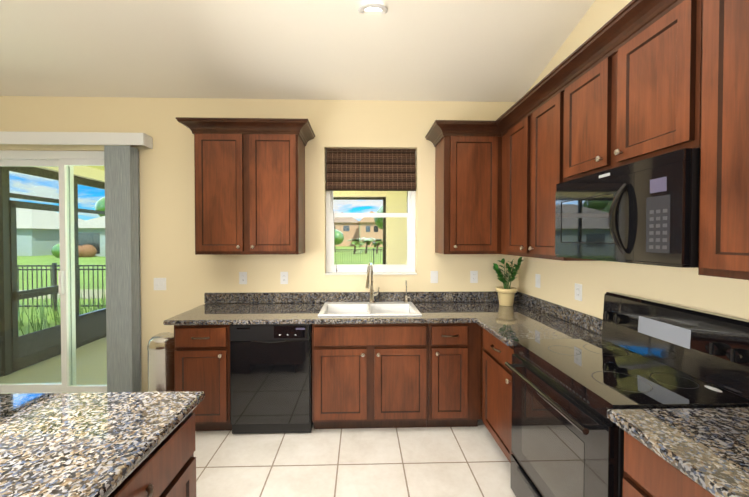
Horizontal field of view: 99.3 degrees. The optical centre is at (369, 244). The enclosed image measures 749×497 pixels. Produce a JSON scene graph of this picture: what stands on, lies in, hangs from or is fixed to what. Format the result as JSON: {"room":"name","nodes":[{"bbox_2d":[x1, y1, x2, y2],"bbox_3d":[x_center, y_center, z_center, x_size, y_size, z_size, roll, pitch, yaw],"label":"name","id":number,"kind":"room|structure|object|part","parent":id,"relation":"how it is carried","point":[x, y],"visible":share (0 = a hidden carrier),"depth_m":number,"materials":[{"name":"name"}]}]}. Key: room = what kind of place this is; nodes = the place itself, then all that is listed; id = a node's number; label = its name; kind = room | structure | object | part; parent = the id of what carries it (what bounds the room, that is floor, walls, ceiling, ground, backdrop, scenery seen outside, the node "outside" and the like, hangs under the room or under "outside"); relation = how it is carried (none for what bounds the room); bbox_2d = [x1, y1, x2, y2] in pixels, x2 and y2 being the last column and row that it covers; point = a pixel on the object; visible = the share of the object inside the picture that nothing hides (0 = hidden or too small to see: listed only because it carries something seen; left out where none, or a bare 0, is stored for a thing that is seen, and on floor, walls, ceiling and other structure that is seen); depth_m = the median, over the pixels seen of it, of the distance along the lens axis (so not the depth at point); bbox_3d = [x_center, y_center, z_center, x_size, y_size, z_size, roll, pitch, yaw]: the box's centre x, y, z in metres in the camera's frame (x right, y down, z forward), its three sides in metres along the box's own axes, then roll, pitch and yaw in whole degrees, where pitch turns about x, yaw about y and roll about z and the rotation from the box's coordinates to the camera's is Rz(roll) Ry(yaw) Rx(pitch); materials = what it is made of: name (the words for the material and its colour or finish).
{"room":"kitchen","nodes":[
{"label":"kitchen","id":0,"kind":"room"},
{"bbox_2d":[0,96,518,394],"bbox_3d":[-1.566,-0.898,3.115,6.440,4.750,0.200,0,1,-2],"label":"wall","id":1,"kind":"structure","parent":0,"point":[167,202],"depth_m":3.03,"materials":[{"name":"paint"}]},
{"bbox_2d":[0,150,141,393],"bbox_3d":[-3.480,0.296,3.071,2.607,2.363,0.138,0,1,-2],"label":"sliding door","id":2,"kind":"structure","parent":1,"relation":"in","point":[65,162],"depth_m":3.07,"materials":[{"name":"clear glass"}]},
{"bbox_2d":[104,145,139,391],"bbox_3d":[-2.278,0.280,2.933,0.237,2.340,0.096,0,1,-2],"label":"vertical blind","id":3,"kind":"object","parent":2,"relation":"attached to","point":[122,264],"visible":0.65,"depth_m":2.89,"materials":[{"name":"grey fabric"}]},
{"bbox_2d":[0,131,152,148],"bbox_3d":[-3.521,-0.948,2.892,2.960,0.113,0.133,0,1,-2],"label":"blind valance","id":4,"kind":"object","parent":1,"relation":"attached to","point":[79,138],"visible":1,"depth_m":2.85,"materials":[{"name":"white wood"}]},
{"bbox_2d":[154,278,165,289],"bbox_3d":[-1.990,0.379,3.016,0.115,0.117,0.010,0,1,-2],"label":"light switch","id":5,"kind":"object","parent":1,"relation":"attached to","point":[159,283],"visible":1,"depth_m":3.02,"materials":[{"name":"white plastic"}]},
{"bbox_2d":[239,272,246,283],"bbox_3d":[-1.210,0.325,3.038,0.072,0.117,0.008,0,1,-2],"label":"electrical outlet","id":6,"kind":"object","parent":1,"relation":"attached to","point":[242,277],"visible":1,"depth_m":3.04,"materials":[{"name":"white plastic"}]},
{"bbox_2d":[176,117,314,254],"bbox_3d":[-1.049,-0.472,2.820,1.069,1.120,0.425,0,1,-2],"label":"upper cabinet","id":7,"kind":"object","parent":1,"relation":"attached to","point":[249,186],"visible":1,"depth_m":2.69,"materials":[{"name":"brown wood"}]},
{"bbox_2d":[280,272,287,283],"bbox_3d":[-0.820,0.324,3.048,0.072,0.117,0.008,0,1,-2],"label":"electrical outlet","id":8,"kind":"object","parent":1,"relation":"attached to","point":[283,277],"visible":1,"depth_m":3.05,"materials":[{"name":"white plastic"}]},
{"bbox_2d":[325,272,416,274],"bbox_3d":[0.011,0.289,3.112,0.888,0.015,0.096,0,1,-2],"label":"window sill","id":9,"kind":"structure","parent":1,"relation":"on","point":[374,273],"depth_m":3.07,"materials":[{"name":"white wood"}]},
{"bbox_2d":[326,150,415,272],"bbox_3d":[0.009,-0.319,3.186,0.889,1.227,0.072,0,1,-2],"label":"kitchen window","id":10,"kind":"structure","parent":1,"relation":"in","point":[410,216],"depth_m":3.17,"materials":[{"name":"white plastic"}]},
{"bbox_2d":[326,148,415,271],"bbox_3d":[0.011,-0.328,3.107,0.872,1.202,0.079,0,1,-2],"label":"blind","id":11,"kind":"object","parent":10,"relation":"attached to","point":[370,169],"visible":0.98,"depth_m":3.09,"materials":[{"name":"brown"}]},
{"bbox_2d":[430,271,437,282],"bbox_3d":[0.625,0.320,3.087,0.072,0.117,0.010,0,1,-2],"label":"light switch","id":12,"kind":"object","parent":1,"relation":"attached to","point":[434,277],"visible":1,"depth_m":3.09,"materials":[{"name":"white plastic"}]},
{"bbox_2d":[435,136,501,253],"bbox_3d":[1.048,-0.436,2.901,0.821,1.046,0.376,0,1,-2],"label":"upper cabinet","id":13,"kind":"object","parent":1,"relation":"attached to","point":[468,194],"visible":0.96,"depth_m":2.75,"materials":[{"name":"brown wood"}]},
{"bbox_2d":[470,271,477,282],"bbox_3d":[1.015,0.320,3.099,0.072,0.117,0.008,0,1,-2],"label":"electrical outlet","id":14,"kind":"object","parent":1,"relation":"attached to","point":[473,276],"visible":1,"depth_m":3.10,"materials":[{"name":"white plastic"}]},
{"bbox_2d":[0,0,594,101],"bbox_3d":[-2.172,-2.263,-0.683,7.860,1.877,7.320,0,1,-2],"label":"ceiling","id":15,"kind":"structure","parent":0,"point":[462,50],"depth_m":2.45,"materials":[{"name":"paint"}]},
{"bbox_2d":[358,3,387,13],"bbox_3d":[0.021,-1.576,2.150,0.200,0.054,0.194,0,1,-2],"label":"recessed light","id":16,"kind":"object","parent":15,"relation":"in","point":[372,7],"visible":0.73,"depth_m":2.11,"materials":[{"name":"white plastic"}]},
{"bbox_2d":[194,395,515,496],"bbox_3d":[-2.178,1.579,-0.428,7.460,0.100,7.320,0,1,-2],"label":"floor","id":17,"kind":"structure","parent":0,"point":[424,462],"depth_m":2.16,"materials":[{"name":"tile"}]},
{"bbox_2d":[108,411,195,496],"bbox_3d":[-0.959,1.071,0.896,0.658,0.876,0.720,0,1,-2],"label":"base cabinet","id":18,"kind":"object","parent":17,"relation":"on","point":[166,467],"visible":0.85,"depth_m":1.07,"materials":[{"name":"brown wood"}]},
{"bbox_2d":[147,332,173,391],"bbox_3d":[-1.795,1.131,2.757,0.238,0.702,0.280,0,1,-2],"label":"trash can","id":19,"kind":"object","parent":17,"relation":"on","point":[160,347],"visible":0.58,"depth_m":2.68,"materials":[{"name":"white metal"}]},
{"bbox_2d":[174,325,231,430],"bbox_3d":[-1.298,1.045,2.721,0.423,0.876,0.656,0,1,-2],"label":"base cabinet","id":20,"kind":"object","parent":17,"relation":"on","point":[201,357],"visible":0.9,"depth_m":2.44,"materials":[{"name":"brown wood"}]},
{"bbox_2d":[230,324,312,433],"bbox_3d":[-0.773,1.047,2.732,0.610,0.872,0.626,0,1,-2],"label":"dishwasher","id":21,"kind":"object","parent":17,"relation":"on","point":[271,428],"depth_m":2.44,"materials":[{"name":"black"}]},
{"bbox_3d":[-0.765,0.999,2.447,0.598,0.767,0.057,0,1,-2],"label":"dishwasher door","id":22,"kind":"part","parent":21,"relation":"part of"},
{"bbox_2d":[312,323,428,428],"bbox_3d":[-0.002,1.045,2.760,0.909,0.876,0.649,0,1,-2],"label":"base cabinet","id":23,"kind":"object","parent":17,"relation":"on","point":[369,375],"visible":0.98,"depth_m":2.47,"materials":[{"name":"brown wood"}]},
{"bbox_2d":[163,292,551,324],"bbox_3d":[-0.049,0.536,2.738,3.025,0.139,0.674,0,1,-2],"label":"countertop","id":24,"kind":"structure","parent":23,"relation":"on","point":[271,307],"depth_m":2.81,"materials":[{"name":"stone"}]},
{"bbox_2d":[318,302,421,315],"bbox_3d":[-0.005,0.655,2.785,0.827,0.200,0.520,0,1,-2],"label":"sink basin","id":25,"kind":"object","parent":24,"relation":"in","point":[370,309],"visible":0.4,"depth_m":2.92,"materials":[{"name":"white ceramic"}]},
{"bbox_2d":[365,262,378,303],"bbox_3d":[0.024,0.359,2.900,0.138,0.387,0.225,0,1,-2],"label":"faucet","id":26,"kind":"object","parent":24,"relation":"on","point":[367,285],"visible":1,"depth_m":2.96,"materials":[{"name":"silver metal"}]},
{"bbox_2d":[405,280,409,302],"bbox_3d":[0.350,0.442,2.958,0.060,0.220,0.112,0,1,-2],"label":"filter faucet","id":27,"kind":"object","parent":24,"relation":"on","point":[406,299],"visible":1,"depth_m":2.99,"materials":[{"name":"silver metal"}]},
{"bbox_2d":[426,323,481,426],"bbox_3d":[0.664,1.044,2.775,0.419,0.876,0.656,0,1,-2],"label":"base cabinet","id":28,"kind":"object","parent":17,"relation":"on","point":[454,370],"visible":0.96,"depth_m":2.49,"materials":[{"name":"brown wood"}]},
{"bbox_2d":[455,291,538,298],"bbox_3d":[1.134,0.535,2.809,0.658,0.139,0.450,0,1,-2],"label":"backsplash","id":29,"kind":"structure","parent":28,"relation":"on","point":[491,294],"depth_m":3.08,"materials":[{"name":"stone"}]},
{"bbox_2d":[493,257,522,305],"bbox_3d":[1.276,0.341,2.937,0.284,0.449,0.258,0,1,-2],"label":"plant","id":30,"kind":"object","parent":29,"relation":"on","point":[506,293],"visible":1,"depth_m":2.90,"materials":[{"name":"green plant"}]},
{"bbox_2d":[482,328,514,463],"bbox_3d":[1.156,1.052,2.224,0.646,0.876,0.584,0,1,-2],"label":"base cabinet","id":31,"kind":"object","parent":17,"relation":"on","point":[497,393],"visible":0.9,"depth_m":2.18,"materials":[{"name":"brown wood"}]},
{"bbox_2d":[475,303,608,345],"bbox_3d":[1.145,0.544,2.179,0.668,0.139,0.510,0,1,-2],"label":"countertop","id":32,"kind":"structure","parent":31,"relation":"on","point":[525,316],"depth_m":2.28,"materials":[{"name":"stone"}]},
{"bbox_2d":[505,343,746,496],"bbox_3d":[1.142,1.053,1.547,0.691,0.895,0.756,0,1,-2],"label":"range","id":33,"kind":"object","parent":17,"relation":"on","point":[621,464],"depth_m":1.46,"materials":[{"name":"black metal"}]},
{"bbox_2d":[513,292,748,425],"bbox_3d":[1.179,0.477,1.540,0.616,0.363,0.756,0,1,-2],"label":"cooktop","id":34,"kind":"object","parent":33,"relation":"on","point":[599,377],"depth_m":1.42,"materials":[{"name":"black glass"}]},
{"bbox_3d":[1.389,0.464,1.545,0.069,0.227,0.716,0,1,-2],"label":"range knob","id":35,"kind":"part","parent":34,"relation":"part of","materials":[{"name":"black glass"}]},
{"bbox_2d":[623,431,714,496],"bbox_3d":[1.193,1.072,0.854,0.646,0.876,0.620,0,1,-2],"label":"base cabinet","id":36,"kind":"object","parent":17,"relation":"on","point":[648,472],"visible":0.36,"depth_m":1.02,"materials":[{"name":"brown wood"}]},
{"bbox_3d":[1.210,1.081,0.234,0.646,0.876,0.618,0,1,-2],"label":"base cabinet","id":37,"kind":"object","parent":17,"relation":"on","visible":0},
{"bbox_2d":[607,407,748,496],"bbox_3d":[1.205,0.573,0.214,0.658,0.139,1.886,0,1,-2],"label":"countertop","id":38,"kind":"structure","parent":37,"relation":"on","point":[707,449],"depth_m":0.97,"materials":[{"name":"stone"}]},
{"bbox_3d":[-1.803,1.081,0.214,1.064,0.876,2.037,0,1,-2],"label":"kitchen island","id":39,"kind":"object","parent":17,"relation":"on","visible":0},
{"bbox_2d":[0,391,204,496],"bbox_3d":[-1.505,0.624,0.216,1.741,0.037,2.097,0,1,-2],"label":"island countertop","id":40,"kind":"structure","parent":39,"relation":"on","point":[96,444],"depth_m":0.98,"materials":[{"name":"stone"}]},
{"bbox_2d":[518,0,748,319],"bbox_3d":[1.656,-0.845,-0.557,0.200,4.750,7.320,0,1,-2],"label":"wall","id":41,"kind":"structure","parent":0,"point":[679,286],"depth_m":1.98,"materials":[{"name":"paint"}]},
{"bbox_2d":[535,274,539,287],"bbox_3d":[1.459,0.320,2.769,0.010,0.117,0.072,0,1,-2],"label":"light switch","id":42,"kind":"object","parent":41,"relation":"attached to","point":[537,280],"visible":1,"depth_m":2.77,"materials":[{"name":"white plastic"}]},
{"bbox_2d":[501,91,600,260],"bbox_3d":[1.292,-0.428,2.340,0.373,1.046,0.856,0,1,-2],"label":"upper cabinet","id":43,"kind":"object","parent":41,"relation":"attached to","point":[532,160],"visible":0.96,"depth_m":2.22,"materials":[{"name":"brown wood"}]},
{"bbox_2d":[575,283,581,300],"bbox_3d":[1.474,0.340,2.252,0.008,0.117,0.072,0,1,-2],"label":"electrical outlet","id":44,"kind":"object","parent":41,"relation":"attached to","point":[578,291],"visible":1,"depth_m":2.24,"materials":[{"name":"white plastic"}]},
{"bbox_2d":[563,0,701,181],"bbox_3d":[1.315,-0.648,1.527,0.373,0.584,0.758,0,1,-2],"label":"upper cabinet","id":45,"kind":"object","parent":41,"relation":"attached to","point":[636,98],"visible":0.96,"depth_m":1.37,"materials":[{"name":"brown wood"}]},
{"bbox_2d":[555,148,699,267],"bbox_3d":[1.277,-0.136,1.534,0.436,0.432,0.754,0,1,-2],"label":"over-the-range microwave","id":46,"kind":"object","parent":45,"relation":"attached to","point":[645,211],"visible":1,"depth_m":1.34,"materials":[{"name":"black"}]},
{"bbox_2d":[698,0,748,279],"bbox_3d":[1.348,-0.408,0.884,0.341,1.046,0.530,0,1,-2],"label":"upper cabinet","id":47,"kind":"object","parent":41,"relation":"attached to","point":[724,202],"visible":1,"depth_m":1.04,"materials":[{"name":"brown wood"}]},
{"bbox_2d":[425,0,683,146],"bbox_3d":[0.890,-0.957,1.069,0.601,0.100,4.017,0,1,-2],"label":"crown molding","id":48,"kind":"structure","parent":47,"relation":"attached to","point":[630,20],"depth_m":1.75,"materials":[{"name":"brown wood"}]},
{"label":"outside","id":49,"kind":"structure","parent":0,"visible":0},
{"bbox_2d":[17,246,382,335],"bbox_3d":[-2.669,0.385,99.930,300.000,0.200,320.000,0,1,-2],"label":"lawn","id":50,"kind":"structure","parent":49,"point":[355,258],"depth_m":17.12,"materials":[{"name":"green plant"}]},
{"bbox_2d":[16,208,83,255],"bbox_3d":[-47.101,-1.784,38.647,24.800,5.900,13.000,0,1,-2],"label":"house","id":51,"kind":"structure","parent":50,"relation":"on","point":[50,224],"depth_m":34.32,"materials":[{"name":"grey"}]},
{"bbox_2d":[0,337,106,384],"bbox_3d":[-1.596,1.573,5.152,5.670,0.150,3.799,0,1,-2],"label":"floor","id":52,"kind":"structure","parent":50,"relation":"on","point":[82,368],"depth_m":3.82,"materials":[{"name":"concrete"}]},
{"bbox_2d":[0,167,407,376],"bbox_3d":[-1.717,0.176,5.069,5.185,2.646,3.668,0,1,-2],"label":"screen enclosure","id":53,"kind":"object","parent":52,"relation":"on","point":[19,355],"depth_m":3.91,"materials":[{"name":"brown metal"}]},
{"bbox_2d":[386,191,406,263],"bbox_3d":[0.562,0.148,6.881,0.420,2.650,0.420,0,1,-2],"label":"column","id":54,"kind":"structure","parent":52,"relation":"on","point":[397,223],"depth_m":6.67,"materials":[{"name":"beige paint"}]},
{"bbox_2d":[36,166,385,196],"bbox_3d":[-2.006,-1.071,5.093,4.810,0.160,3.778,0,1,-2],"label":"beam","id":55,"kind":"structure","parent":54,"relation":"attached to","point":[87,174],"depth_m":4.95,"materials":[{"name":"beige paint"}]},
{"bbox_2d":[51,244,59,257],"bbox_3d":[-29.484,0.652,30.620,1.966,1.560,1.783,0,1,-2],"label":"bush","id":56,"kind":"object","parent":50,"relation":"on","point":[55,250],"depth_m":29.82,"materials":[{"name":"green plant"}]},
{"bbox_2d":[17,263,105,310],"bbox_3d":[-10.431,1.033,7.581,11.464,1.160,0.060,0,1,-2],"label":"fence","id":57,"kind":"object","parent":50,"relation":"on","point":[52,269],"depth_m":7.65,"materials":[{"name":"black metal"}]},
{"bbox_2d":[18,282,104,335],"bbox_3d":[-5.935,1.239,5.856,2.806,0.799,3.042,0,1,-2],"label":"grass","id":58,"kind":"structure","parent":50,"relation":"on","point":[42,314],"depth_m":6.36,"materials":[{"name":"green plant"}]},
{"bbox_2d":[19,289,105,298],"bbox_3d":[-22.594,1.578,9.706,35.200,0.010,1.700,0,1,-2],"label":"strip","id":59,"kind":"object","parent":50,"relation":"on","point":[86,293],"depth_m":9.73,"materials":[{"name":"beige"}]},
{"bbox_2d":[55,216,104,255],"bbox_3d":[-22.083,-1.879,38.334,19.200,6.100,13.000,0,1,-2],"label":"house","id":60,"kind":"structure","parent":50,"relation":"on","point":[99,241],"depth_m":32.18,"materials":[{"name":"grey"}]},
{"bbox_2d":[78,244,96,256],"bbox_3d":[-27.981,0.719,30.836,2.245,1.388,1.796,0,1,-2],"label":"bush","id":61,"kind":"object","parent":50,"relation":"on","point":[88,253],"depth_m":30.68,"materials":[{"name":"brown plant"}]},
{"bbox_2d":[94,197,104,216],"bbox_3d":[-56.957,-5.555,73.283,8.366,12.445,8.229,0,1,-2],"label":"tree","id":62,"kind":"object","parent":50,"relation":"on","point":[101,205],"depth_m":69.32,"materials":[{"name":"green plant"}]},
{"bbox_2d":[334,229,343,251],"bbox_3d":[-5.168,-0.624,44.642,3.178,3.407,3.316,0,1,-2],"label":"tree","id":63,"kind":"object","parent":50,"relation":"on","point":[339,237],"depth_m":43.30,"materials":[{"name":"green plant"}]},
{"bbox_2d":[334,212,359,245],"bbox_3d":[-7.282,-4.011,85.733,10.000,9.000,13.000,0,1,-2],"label":"house","id":64,"kind":"structure","parent":50,"relation":"on","point":[345,228],"depth_m":79.81,"materials":[{"name":"brown"}]},
{"bbox_2d":[349,239,364,253],"bbox_3d":[-1.728,0.272,37.900,2.512,1.846,2.648,0,1,-2],"label":"palm","id":65,"kind":"object","parent":50,"relation":"on","point":[358,243],"depth_m":37.46,"materials":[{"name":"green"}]},
{"bbox_2d":[334,248,381,264],"bbox_3d":[4.230,0.853,20.088,18.664,1.160,0.060,0,1,-2],"label":"fence","id":66,"kind":"object","parent":50,"relation":"on","point":[373,249],"depth_m":19.94,"materials":[{"name":"black"}]},
{"bbox_2d":[359,237,373,253],"bbox_3d":[-0.281,0.185,38.832,2.516,1.988,2.522,0,1,-2],"label":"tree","id":67,"kind":"object","parent":50,"relation":"on","point":[368,240],"depth_m":38.86,"materials":[{"name":"green plant"}]},
{"bbox_2d":[358,211,382,246],"bbox_3d":[0.360,-3.461,75.246,6.300,8.200,7.600,0,1,-2],"label":"house","id":68,"kind":"structure","parent":50,"relation":"on","point":[365,233],"depth_m":71.93,"materials":[{"name":"brown"}]},
{"bbox_2d":[371,239,382,253],"bbox_3d":[1.214,0.266,38.500,2.284,1.839,2.486,0,1,-2],"label":"palm","id":69,"kind":"object","parent":50,"relation":"on","point":[379,241],"depth_m":38.24,"materials":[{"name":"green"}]},
{"bbox_2d":[374,205,382,228],"bbox_3d":[4.787,-3.404,60.211,8.049,8.519,6.112,0,1,-2],"label":"tree","id":70,"kind":"object","parent":50,"relation":"on","point":[379,223],"depth_m":59.36,"materials":[{"name":"green plant"}]}
]}

